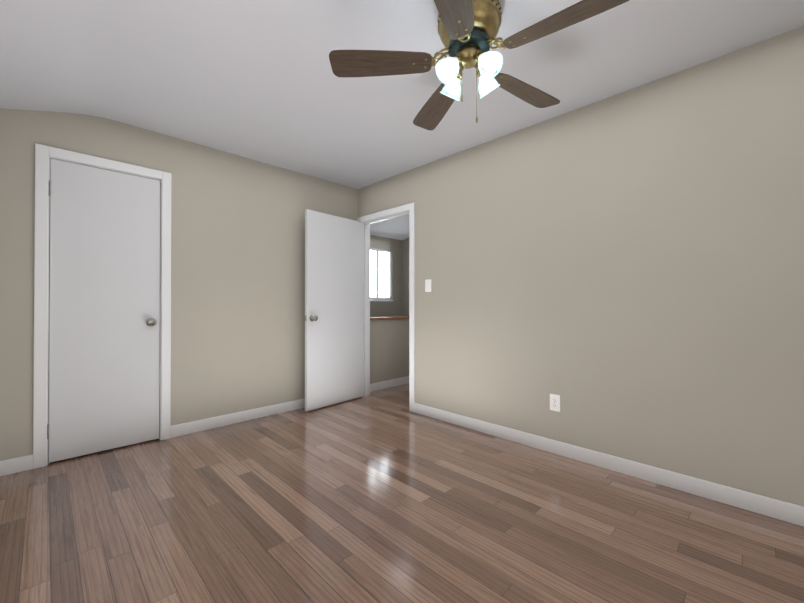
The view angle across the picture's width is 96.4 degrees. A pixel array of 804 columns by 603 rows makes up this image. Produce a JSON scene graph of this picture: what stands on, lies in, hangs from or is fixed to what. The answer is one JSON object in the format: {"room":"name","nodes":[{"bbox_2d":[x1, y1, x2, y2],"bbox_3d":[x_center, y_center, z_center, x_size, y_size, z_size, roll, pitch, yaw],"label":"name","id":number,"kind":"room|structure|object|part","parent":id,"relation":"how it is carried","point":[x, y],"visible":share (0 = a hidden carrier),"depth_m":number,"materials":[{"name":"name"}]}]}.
{"room":"empty bedroom","nodes":[
{"label":"empty bedroom","id":0,"kind":"room"},
{"bbox_2d":[0,108,408,460],"bbox_3d":[-1.284,-0.143,3.465,5.840,2.430,0.150,0,-1,-45],"label":"wall","id":1,"kind":"structure","parent":0,"point":[237,283],"depth_m":3.02,"materials":[{"name":"beige paint"}]},
{"bbox_2d":[0,454,32,476],"bbox_3d":[-2.771,1.016,1.863,1.201,0.092,0.017,0,-1,-45],"label":"baseboard","id":2,"kind":"structure","parent":1,"relation":"attached to","point":[24,463],"depth_m":2.23,"materials":[{"name":"white paint"}]},
{"bbox_2d":[33,143,171,468],"bbox_3d":[-2.124,0.053,2.601,0.656,2.028,0.110,0,-1,-45],"label":"door frame","id":3,"kind":"structure","parent":1,"relation":"attached to","point":[159,438],"depth_m":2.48,"materials":[{"name":"white paint"}]},
{"bbox_2d":[47,158,159,462],"bbox_3d":[-2.104,0.058,2.574,0.621,1.993,0.166,0,-1,-45],"label":"closet door","id":4,"kind":"structure","parent":1,"relation":"in","point":[104,334],"depth_m":2.54,"materials":[{"name":"white paint"}]},
{"bbox_2d":[170,398,304,437],"bbox_3d":[-1.158,1.026,3.467,1.849,0.092,0.014,0,-1,-45],"label":"baseboard","id":5,"kind":"structure","parent":1,"relation":"attached to","point":[223,420],"depth_m":3.14,"materials":[{"name":"white paint"}]},
{"bbox_2d":[370,316,408,320],"bbox_3d":[0.139,0.216,4.904,1.790,0.032,0.146,0,-1,-45],"label":"trim","id":6,"kind":"structure","parent":1,"relation":"on","point":[389,318],"depth_m":4.51,"materials":[{"name":"brown wood"}]},
{"bbox_2d":[370,376,408,391],"bbox_3d":[0.184,1.035,4.854,1.790,0.092,0.017,0,-1,-45],"label":"baseboard","id":7,"kind":"structure","parent":1,"relation":"attached to","point":[387,384],"depth_m":4.48,"materials":[{"name":"white paint"}]},
{"bbox_2d":[370,235,402,316],"bbox_3d":[-0.626,-0.213,5.755,1.900,2.600,0.110,0,-1,-45],"label":"wall","id":8,"kind":"structure","parent":0,"point":[394,307],"depth_m":6.15,"materials":[{"name":"beige paint"}]},
{"bbox_2d":[370,248,392,300],"bbox_3d":[-0.404,-0.437,5.944,0.644,0.870,0.087,0,-1,-45],"label":"window","id":9,"kind":"structure","parent":8,"relation":"in","point":[377,275],"depth_m":5.98,"materials":[{"name":"white paint"}]},
{"bbox_2d":[370,215,408,239],"bbox_3d":[0.234,-1.234,4.881,1.920,0.350,2.570,0,-1,-45],"label":"ceiling","id":10,"kind":"structure","parent":0,"point":[397,228],"depth_m":5.66,"materials":[{"name":"white paint"}]},
{"bbox_2d":[0,383,803,602],"bbox_3d":[0.073,1.114,2.169,6.050,0.100,6.270,0,-1,-45],"label":"floor","id":11,"kind":"structure","parent":0,"point":[385,495],"depth_m":1.70,"materials":[{"name":"brown wood"}]},
{"bbox_2d":[0,0,803,188],"bbox_3d":[-0.185,-1.138,1.095,4.050,0.590,4.990,0,-1,-45],"label":"ceiling","id":12,"kind":"structure","parent":0,"point":[258,80],"depth_m":1.98,"materials":[{"name":"white paint"}]},
{"bbox_2d":[329,0,628,129],"bbox_3d":[0.334,-1.054,1.609,1.202,0.512,1.194,0,-1,-45],"label":"ceiling fan","id":13,"kind":"object","parent":12,"relation":"hanging from","point":[468,30],"visible":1,"depth_m":1.57,"materials":[{"name":"brown wood"}]},
{"bbox_3d":[-0.054,-1.093,1.623,0.537,0.073,0.140,0,0,1],"label":"blade","id":14,"kind":"part","parent":13,"relation":"part of","materials":[{"name":"brown wood"}]},
{"bbox_3d":[0.200,-1.091,1.955,0.140,0.073,0.537,0,0,-17],"label":"blade","id":15,"kind":"part","parent":13,"relation":"part of","materials":[{"name":"brown wood"}]},
{"bbox_3d":[0.212,-1.014,1.556,0.106,0.082,0.106,40,-21,-13],"label":"lamp shade","id":16,"kind":"part","parent":13,"relation":"part of","materials":[{"name":"white glass"}]},
{"bbox_3d":[0.215,-1.020,1.558,0.044,0.072,0.044,40,-21,-13],"label":"bulb","id":17,"kind":"part","parent":13,"relation":"part of","materials":[{"name":"white glass"}]},
{"bbox_3d":[0.243,-1.013,1.703,0.106,0.082,0.106,9,36,-23],"label":"lamp shade","id":18,"kind":"part","parent":13,"relation":"part of","materials":[{"name":"white glass"}]},
{"bbox_3d":[0.183,-1.096,1.278,0.140,0.073,0.537,0,0,19],"label":"blade","id":19,"kind":"part","parent":13,"relation":"part of","materials":[{"name":"brown wood"}]},
{"bbox_3d":[0.357,-1.020,1.528,0.044,0.072,0.044,-8,-36,-23],"label":"bulb","id":20,"kind":"part","parent":13,"relation":"part of","materials":[{"name":"white glass"}]},
{"bbox_3d":[0.391,-1.013,1.671,0.106,0.082,0.106,-40,21,-14],"label":"lamp shade","id":21,"kind":"part","parent":13,"relation":"part of","materials":[{"name":"white glass"}]},
{"bbox_3d":[0.359,-1.014,1.524,0.106,0.082,0.106,-8,-36,-23],"label":"lamp shade","id":22,"kind":"part","parent":13,"relation":"part of","materials":[{"name":"white glass"}]},
{"bbox_3d":[0.594,-1.092,1.816,0.537,0.073,0.140,0,0,-35],"label":"blade","id":23,"kind":"part","parent":13,"relation":"part of","materials":[{"name":"brown wood"}]},
{"bbox_3d":[0.584,-1.095,1.398,0.537,0.073,0.140,0,0,37],"label":"blade","id":24,"kind":"part","parent":13,"relation":"part of","materials":[{"name":"brown wood"}]},
{"bbox_2d":[403,237,408,315],"bbox_3d":[0.915,-0.215,5.474,0.110,2.600,2.460,0,-1,-45],"label":"wall","id":25,"kind":"structure","parent":0,"point":[406,277],"depth_m":6.24,"materials":[{"name":"beige paint"}]},
{"bbox_2d":[358,26,803,506],"bbox_3d":[1.251,-0.149,2.438,0.110,2.430,4.880,0,-1,-45],"label":"wall","id":26,"kind":"structure","parent":0,"point":[621,274],"depth_m":2.17,"materials":[{"name":"beige paint"}]},
{"bbox_2d":[304,209,363,410],"bbox_3d":[-0.685,0.086,3.772,0.166,1.953,0.762,0,0,40],"label":"room door","id":27,"kind":"structure","parent":26,"relation":"in","point":[334,310],"depth_m":3.71,"materials":[{"name":"white paint"}]},
{"bbox_2d":[357,202,414,411],"bbox_3d":[-0.150,0.057,3.848,0.142,2.035,0.894,0,-1,-45],"label":"door frame","id":28,"kind":"structure","parent":26,"relation":"attached to","point":[410,207],"depth_m":3.69,"materials":[{"name":"white paint"}]},
{"bbox_2d":[425,279,430,291],"bbox_3d":[0.243,-0.148,3.366,0.013,0.116,0.072,0,-1,-45],"label":"light switch","id":29,"kind":"object","parent":26,"relation":"attached to","point":[428,285],"visible":1,"depth_m":3.36,"materials":[{"name":"white plastic"}]},
{"bbox_2d":[550,394,559,411],"bbox_3d":[1.075,0.711,2.527,0.008,0.116,0.072,0,-1,-45],"label":"electrical outlet","id":30,"kind":"object","parent":26,"relation":"attached to","point":[554,402],"visible":1,"depth_m":2.52,"materials":[{"name":"white plastic"}]},
{"bbox_2d":[414,403,803,526],"bbox_3d":[1.483,1.018,2.106,0.017,0.092,3.871,0,-1,-45],"label":"baseboard","id":31,"kind":"structure","parent":26,"relation":"attached to","point":[770,507],"depth_m":2.15,"materials":[{"name":"white paint"}]},
{"label":"outside","id":32,"kind":"structure","parent":0,"visible":0},
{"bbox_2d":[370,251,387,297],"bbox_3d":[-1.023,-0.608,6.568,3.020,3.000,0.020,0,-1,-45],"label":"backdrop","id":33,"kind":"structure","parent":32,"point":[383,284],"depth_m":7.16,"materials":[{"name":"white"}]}
]}

